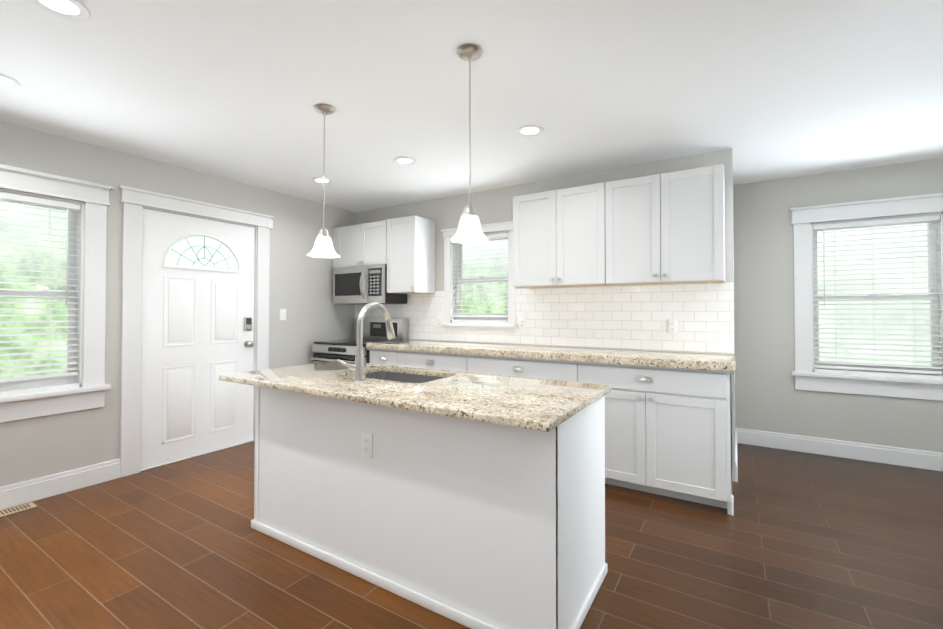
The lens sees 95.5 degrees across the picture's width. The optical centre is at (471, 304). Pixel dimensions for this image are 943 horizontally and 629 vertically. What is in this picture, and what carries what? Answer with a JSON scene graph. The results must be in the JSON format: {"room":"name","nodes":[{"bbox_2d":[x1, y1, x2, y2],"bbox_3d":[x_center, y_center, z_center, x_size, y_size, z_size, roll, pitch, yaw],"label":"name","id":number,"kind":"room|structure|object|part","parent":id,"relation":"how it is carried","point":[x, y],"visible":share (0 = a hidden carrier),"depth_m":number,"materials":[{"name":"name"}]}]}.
{"room":"kitchen","nodes":[
{"label":"kitchen","id":0,"kind":"room"},
{"bbox_2d":[0,121,355,486],"bbox_3d":[-2.723,0.067,3.147,0.150,2.420,5.100,0,-1,32],"label":"wall","id":1,"kind":"structure","parent":0,"point":[300,286],"depth_m":3.19,"materials":[{"name":"grey paint"}]},
{"bbox_2d":[0,164,114,422],"bbox_3d":[-2.982,-0.069,2.676,0.207,1.599,1.143,0,-1,32],"label":"window","id":2,"kind":"structure","parent":1,"relation":"in","point":[70,295],"depth_m":2.93,"materials":[{"name":"white wood"}]},
{"bbox_3d":[-2.910,-0.847,2.642,0.038,0.022,1.143,0,-1,32],"label":"left window curtain rail","id":3,"kind":"part","parent":2,"relation":"part of","materials":[{"name":"white wood"}]},
{"bbox_2d":[0,458,120,509],"bbox_3d":[-3.258,1.194,2.108,0.016,0.140,2.497,0,-1,32],"label":"baseboard","id":4,"kind":"structure","parent":1,"relation":"attached to","point":[19,493],"depth_m":2.87,"materials":[{"name":"white wood"}]},
{"bbox_2d":[118,185,273,476],"bbox_3d":[-2.345,0.205,3.717,0.190,2.160,1.236,0,-1,32],"label":"door frame","id":5,"kind":"structure","parent":1,"relation":"attached to","point":[135,201],"depth_m":3.27,"materials":[{"name":"white wood"}]},
{"bbox_2d":[140,208,254,468],"bbox_3d":[-2.326,0.263,3.705,0.059,2.016,0.915,0,-1,32],"label":"door leaf","id":6,"kind":"structure","parent":1,"relation":"in","point":[197,290],"depth_m":3.63,"materials":[{"name":"white wood"}]},
{"bbox_2d":[244,317,253,347],"bbox_3d":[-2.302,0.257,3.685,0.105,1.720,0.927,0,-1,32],"label":"door lock","id":7,"kind":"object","parent":6,"relation":"attached to","point":[247,325],"depth_m":4.00,"materials":[{"name":"metal"}]},
{"bbox_2d":[280,309,285,319],"bbox_3d":[-1.901,0.098,4.323,0.010,0.115,0.070,0,-1,32],"label":"switch plate","id":8,"kind":"object","parent":1,"relation":"attached to","point":[282,314],"visible":1,"depth_m":4.32,"materials":[{"name":"white plastic"}]},
{"bbox_2d":[0,441,942,628],"bbox_3d":[0.092,1.293,2.026,6.100,0.060,6.180,0,-1,32],"label":"floor","id":9,"kind":"structure","parent":0,"point":[800,540],"depth_m":2.12,"materials":[{"name":"brown wood"}]},
{"bbox_2d":[0,502,36,516],"bbox_3d":[-2.854,1.268,2.604,0.110,0.006,0.285,0,-1,32],"label":"floor vent","id":10,"kind":"object","parent":9,"relation":"in","point":[15,509],"visible":1,"depth_m":2.65,"materials":[{"name":"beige metal"}]},
{"bbox_2d":[311,318,407,362],"bbox_3d":[-1.201,0.724,4.582,0.766,1.145,0.720,0,-1,32],"label":"range","id":11,"kind":"object","parent":9,"relation":"on","point":[374,329],"visible":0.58,"depth_m":4.57,"materials":[{"name":"grey metal"}]},
{"bbox_2d":[370,351,401,365],"bbox_3d":[-0.660,0.866,4.311,0.415,0.852,0.608,0,-1,32],"label":"base cabinet","id":12,"kind":"object","parent":9,"relation":"on","point":[394,358],"depth_m":4.05,"materials":[{"name":"white wood"}]},
{"bbox_2d":[251,386,607,628],"bbox_3d":[-0.301,0.840,2.242,1.834,0.852,0.668,0,-1,32],"label":"kitchen island","id":13,"kind":"object","parent":9,"relation":"on","point":[470,500],"depth_m":1.80,"materials":[{"name":"white wood"}]},
{"bbox_2d":[361,431,372,458],"bbox_3d":[-0.484,0.647,1.978,0.070,0.115,0.009,0,-1,32],"label":"outlet","id":14,"kind":"object","parent":13,"relation":"attached to","point":[366,436],"depth_m":1.97,"materials":[{"name":"white plastic"}]},
{"bbox_2d":[219,359,611,433],"bbox_3d":[-0.360,0.399,2.200,1.920,0.028,0.820,0,-1,32],"label":"island countertop","id":15,"kind":"structure","parent":13,"relation":"on","point":[542,406],"depth_m":1.93,"materials":[{"name":"beige stone"}]},
{"bbox_2d":[337,302,394,380],"bbox_3d":[-0.553,0.186,2.301,0.134,0.401,0.324,0,-1,32],"label":"faucet","id":16,"kind":"object","parent":15,"relation":"on","point":[359,366],"depth_m":2.20,"materials":[{"name":"silver metal"}]},
{"bbox_2d":[402,351,473,372],"bbox_3d":[-0.207,0.863,4.031,0.890,0.852,0.608,0,-1,32],"label":"base cabinet","id":17,"kind":"object","parent":9,"relation":"on","point":[460,363],"depth_m":3.72,"materials":[{"name":"white wood"}]},
{"bbox_2d":[474,359,585,382],"bbox_3d":[0.521,0.857,3.581,1.060,0.852,0.608,0,-1,32],"label":"base cabinet","id":18,"kind":"object","parent":9,"relation":"on","point":[573,372],"depth_m":3.26,"materials":[{"name":"white wood"}]},
{"bbox_2d":[586,367,733,515],"bbox_3d":[1.296,0.850,3.102,1.002,0.852,0.608,0,-1,32],"label":"base cabinet","id":19,"kind":"object","parent":9,"relation":"on","point":[668,423],"depth_m":2.77,"materials":[{"name":"white wood"}]},
{"bbox_2d":[366,339,735,374],"bbox_3d":[0.444,0.395,3.619,3.048,0.071,0.644,0,-1,32],"label":"countertop","id":20,"kind":"structure","parent":19,"relation":"on","point":[710,363],"depth_m":3.17,"materials":[{"name":"beige stone"}]},
{"bbox_2d":[0,0,942,211],"bbox_3d":[0.092,-1.207,2.059,6.100,0.100,6.180,0,-1,32],"label":"ceiling","id":21,"kind":"structure","parent":0,"point":[238,90],"depth_m":2.26,"materials":[{"name":"white paint"}]},
{"bbox_2d":[0,73,20,88],"bbox_3d":[-2.429,-1.151,2.182,0.184,0.008,0.184,0,-1,32],"label":"recessed light","id":22,"kind":"object","parent":21,"relation":"in","point":[8,82],"visible":1,"depth_m":2.22,"materials":[{"name":"white plastic"}]},
{"bbox_2d":[30,0,90,20],"bbox_3d":[-1.593,-1.158,1.653,0.184,0.008,0.184,0,-1,32],"label":"recessed light","id":23,"kind":"object","parent":21,"relation":"in","point":[68,9],"visible":1,"depth_m":1.68,"materials":[{"name":"white plastic"}]},
{"bbox_2d":[311,177,332,183],"bbox_3d":[-1.359,-1.129,3.895,0.184,0.008,0.184,0,-1,32],"label":"recessed light","id":24,"kind":"object","parent":21,"relation":"in","point":[319,180],"visible":0.88,"depth_m":3.89,"materials":[{"name":"white plastic"}]},
{"bbox_2d":[307,103,339,257],"bbox_3d":[-0.861,-0.718,2.500,0.190,0.867,0.173,0,-1,32],"label":"pendant light","id":25,"kind":"object","parent":21,"relation":"hanging from","point":[323,247],"visible":1,"depth_m":2.48,"materials":[{"name":"white glass"}]},
{"bbox_2d":[393,156,416,164],"bbox_3d":[-0.525,-1.135,3.380,0.184,0.008,0.184,0,-1,32],"label":"recessed light","id":26,"kind":"object","parent":21,"relation":"in","point":[403,160],"visible":0.98,"depth_m":3.37,"materials":[{"name":"white plastic"}]},
{"bbox_2d":[451,43,487,243],"bbox_3d":[-0.008,-0.725,1.950,0.190,0.867,0.173,0,-1,32],"label":"pendant light","id":27,"kind":"object","parent":21,"relation":"hanging from","point":[469,230],"visible":1,"depth_m":1.93,"materials":[{"name":"white glass"}]},
{"bbox_2d":[516,125,543,136],"bbox_3d":[0.385,-1.143,2.818,0.184,0.008,0.184,0,-1,32],"label":"recessed light","id":28,"kind":"object","parent":21,"relation":"in","point":[532,130],"visible":1,"depth_m":2.81,"materials":[{"name":"white plastic"}]},
{"bbox_2d":[356,148,734,481],"bbox_3d":[0.293,0.081,4.193,3.880,2.420,0.150,0,-1,32],"label":"wall","id":29,"kind":"structure","parent":0,"point":[491,206],"depth_m":4.01,"materials":[{"name":"grey paint"}]},
{"bbox_2d":[333,220,384,267],"bbox_3d":[-1.140,-0.648,4.791,0.816,0.455,0.336,0,-1,32],"label":"upper cabinet","id":30,"kind":"object","parent":29,"relation":"attached to","point":[359,244],"depth_m":4.64,"materials":[{"name":"white wood"}]},
{"bbox_2d":[333,264,406,303],"bbox_3d":[-1.145,-0.214,4.725,0.756,0.408,0.445,0,-1,32],"label":"microwave","id":31,"kind":"object","parent":30,"relation":"attached to","point":[363,284],"visible":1,"depth_m":4.56,"materials":[{"name":"silver plastic"}]},
{"bbox_2d":[385,215,434,293],"bbox_3d":[-0.656,-0.505,4.491,0.439,0.760,0.336,0,-1,32],"label":"upper cabinet","id":32,"kind":"object","parent":29,"relation":"attached to","point":[409,240],"depth_m":4.35,"materials":[{"name":"white wood"}]},
{"bbox_2d":[436,317,440,327],"bbox_3d":[-0.345,0.180,4.482,0.070,0.115,0.009,0,-1,32],"label":"outlet","id":33,"kind":"object","parent":29,"relation":"attached to","point":[438,322],"visible":1,"depth_m":4.48,"materials":[{"name":"white plastic"}]},
{"bbox_2d":[441,221,516,332],"bbox_3d":[0.100,-0.242,4.284,0.880,1.080,0.205,0,-1,32],"label":"kitchen window","id":34,"kind":"structure","parent":29,"relation":"in","point":[456,319],"depth_m":4.28,"materials":[{"name":"white wood"}]},
{"bbox_3d":[0.123,-0.268,4.322,0.644,0.842,0.084,0,-1,32],"label":"sash frame","id":35,"kind":"part","parent":34,"relation":"part of","materials":[{"name":"white wood"}]},
{"bbox_2d":[519,317,525,329],"bbox_3d":[0.472,0.173,3.977,0.070,0.115,0.009,0,-1,32],"label":"outlet","id":36,"kind":"object","parent":29,"relation":"attached to","point":[522,323],"visible":1,"depth_m":3.97,"materials":[{"name":"white plastic"}]},
{"bbox_2d":[355,282,733,352],"bbox_3d":[0.251,0.135,4.125,3.880,0.570,0.008,0,-1,32],"label":"backsplash","id":37,"kind":"structure","parent":29,"relation":"attached to","point":[630,317],"depth_m":3.57,"materials":[{"name":"white tile"}]},
{"bbox_2d":[513,181,616,288],"bbox_3d":[0.799,-0.544,3.592,0.841,0.775,0.336,0,-1,32],"label":"upper cabinet","id":38,"kind":"object","parent":29,"relation":"attached to","point":[563,238],"depth_m":3.44,"materials":[{"name":"white wood"}]},
{"bbox_2d":[613,164,724,285],"bbox_3d":[1.411,-0.549,3.214,0.839,0.775,0.336,0,-1,32],"label":"upper cabinet","id":39,"kind":"object","parent":29,"relation":"attached to","point":[668,228],"depth_m":3.03,"materials":[{"name":"white wood"}]},
{"bbox_2d":[667,319,676,333],"bbox_3d":[1.552,0.165,3.310,0.070,0.115,0.009,0,-1,32],"label":"outlet","id":40,"kind":"object","parent":29,"relation":"attached to","point":[671,326],"visible":1,"depth_m":3.31,"materials":[{"name":"white plastic"}]},
{"bbox_2d":[732,156,734,405],"bbox_3d":[2.202,0.075,3.735,0.150,2.420,1.080,0,-1,32],"label":"wall","id":41,"kind":"structure","parent":0,"point":[733,282],"depth_m":3.51,"materials":[{"name":"grey paint"}]},
{"bbox_2d":[735,428,739,481],"bbox_3d":[2.186,1.213,3.536,0.016,0.140,1.049,0,-1,32],"label":"baseboard","id":42,"kind":"structure","parent":41,"relation":"attached to","point":[737,430],"depth_m":3.46,"materials":[{"name":"white wood"}]},
{"bbox_2d":[733,158,942,452],"bbox_3d":[3.391,0.073,3.547,2.070,2.420,0.150,0,-1,32],"label":"wall","id":43,"kind":"structure","parent":0,"point":[769,397],"depth_m":3.81,"materials":[{"name":"grey paint"}]},
{"bbox_2d":[740,428,942,470],"bbox_3d":[3.267,1.212,3.512,1.880,0.140,0.016,0,-1,32],"label":"baseboard","id":44,"kind":"structure","parent":43,"relation":"attached to","point":[929,460],"depth_m":3.58,"materials":[{"name":"white wood"}]},
{"bbox_2d":[789,193,942,400],"bbox_3d":[3.330,-0.058,3.555,1.116,1.599,0.205,0,-1,32],"label":"window","id":45,"kind":"structure","parent":43,"relation":"in","point":[932,296],"depth_m":3.55,"materials":[{"name":"white wood"}]},
{"label":"outside","id":46,"kind":"structure","parent":0,"visible":0},
{"bbox_2d":[0,201,67,378],"bbox_3d":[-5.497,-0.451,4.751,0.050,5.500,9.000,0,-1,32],"label":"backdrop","id":47,"kind":"structure","parent":46,"point":[40,211],"depth_m":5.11,"materials":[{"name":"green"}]},
{"bbox_2d":[461,223,930,365],"bbox_3d":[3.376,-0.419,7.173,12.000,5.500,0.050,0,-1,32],"label":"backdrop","id":48,"kind":"structure","parent":46,"point":[472,254],"depth_m":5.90,"materials":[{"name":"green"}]}
]}

